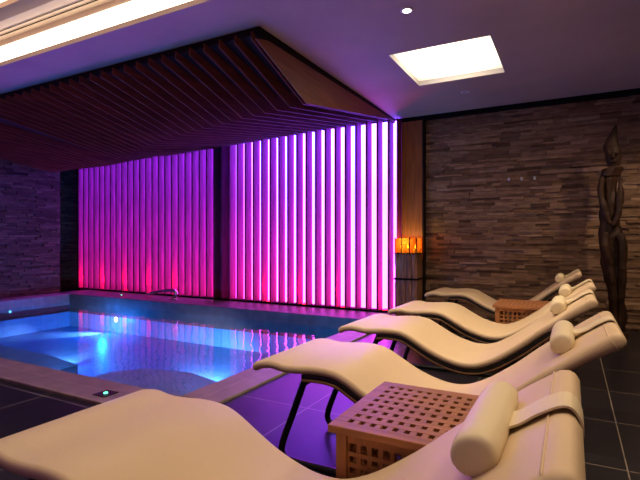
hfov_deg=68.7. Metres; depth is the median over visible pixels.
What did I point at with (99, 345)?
swimming pool
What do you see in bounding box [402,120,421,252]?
trim
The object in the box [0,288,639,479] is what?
floor
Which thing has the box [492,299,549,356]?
side table
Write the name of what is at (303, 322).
pool coping
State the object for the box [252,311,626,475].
lounger
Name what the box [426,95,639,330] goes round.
wall
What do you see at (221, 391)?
pool coping
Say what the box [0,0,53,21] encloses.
trim
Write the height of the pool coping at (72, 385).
0.368 m
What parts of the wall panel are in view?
light panel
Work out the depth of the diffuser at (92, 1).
4.59 m
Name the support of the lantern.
on the pedestal
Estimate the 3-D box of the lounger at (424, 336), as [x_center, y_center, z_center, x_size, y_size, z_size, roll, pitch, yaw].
[1.004,0.737,3.325,1.649,0.824,0.651,0,0,28]
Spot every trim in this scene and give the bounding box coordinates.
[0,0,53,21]
[341,88,639,127]
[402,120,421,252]
[422,119,425,301]
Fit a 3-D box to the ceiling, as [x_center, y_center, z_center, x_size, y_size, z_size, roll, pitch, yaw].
[-2.265,-1.944,4.167,13.225,0.092,8.878,0,0,28]
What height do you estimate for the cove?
0.242 m
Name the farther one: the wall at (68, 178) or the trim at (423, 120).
the wall at (68, 178)
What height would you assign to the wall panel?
3.116 m
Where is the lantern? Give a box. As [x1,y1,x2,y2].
[395,238,416,253]
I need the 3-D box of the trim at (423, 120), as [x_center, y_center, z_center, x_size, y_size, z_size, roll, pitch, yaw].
[1.596,-0.345,7.171,0.025,2.990,0.115,0,0,28]
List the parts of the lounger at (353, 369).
leg frame, leg frame, mattress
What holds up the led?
on the pool coping at (72, 385)
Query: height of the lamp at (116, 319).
0.138 m
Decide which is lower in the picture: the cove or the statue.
the statue
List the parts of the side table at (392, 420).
leg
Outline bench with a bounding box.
[0,346,215,395]
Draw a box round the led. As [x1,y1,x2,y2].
[92,389,118,396]
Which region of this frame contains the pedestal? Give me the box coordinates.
[394,253,422,315]
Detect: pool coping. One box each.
[0,293,186,404]
[59,290,395,339]
[182,331,368,403]
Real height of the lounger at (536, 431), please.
0.828 m
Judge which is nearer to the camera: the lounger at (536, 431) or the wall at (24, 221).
the lounger at (536, 431)
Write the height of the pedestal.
0.952 m
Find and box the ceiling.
[0,0,639,121]
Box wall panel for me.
[0,26,400,313]
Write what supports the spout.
on the pool coping at (303, 322)
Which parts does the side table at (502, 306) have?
leg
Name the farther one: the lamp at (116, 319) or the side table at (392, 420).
the lamp at (116, 319)
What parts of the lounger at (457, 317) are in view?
leg frame, mattress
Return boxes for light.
[0,0,188,61]
[389,35,504,85]
[400,7,412,13]
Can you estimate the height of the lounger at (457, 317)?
0.824 m
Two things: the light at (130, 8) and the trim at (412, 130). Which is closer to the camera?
the light at (130, 8)
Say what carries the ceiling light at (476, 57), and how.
attached to the ceiling
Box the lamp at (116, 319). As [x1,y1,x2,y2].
[114,316,118,322]
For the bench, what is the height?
0.276 m
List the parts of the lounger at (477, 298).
leg frame, mattress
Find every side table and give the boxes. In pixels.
[328,382,478,478]
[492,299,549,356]
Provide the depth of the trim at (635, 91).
6.46 m
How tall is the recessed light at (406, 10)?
0.009 m
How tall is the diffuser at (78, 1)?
0.009 m
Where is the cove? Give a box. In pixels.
[0,0,132,46]
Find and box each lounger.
[0,370,585,479]
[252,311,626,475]
[338,289,597,374]
[388,279,595,376]
[424,269,581,339]
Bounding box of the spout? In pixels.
[145,289,177,299]
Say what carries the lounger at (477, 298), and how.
on the floor
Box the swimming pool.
[0,304,311,381]
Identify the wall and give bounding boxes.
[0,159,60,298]
[0,221,56,257]
[57,169,76,288]
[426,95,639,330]
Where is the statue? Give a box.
[597,125,628,337]

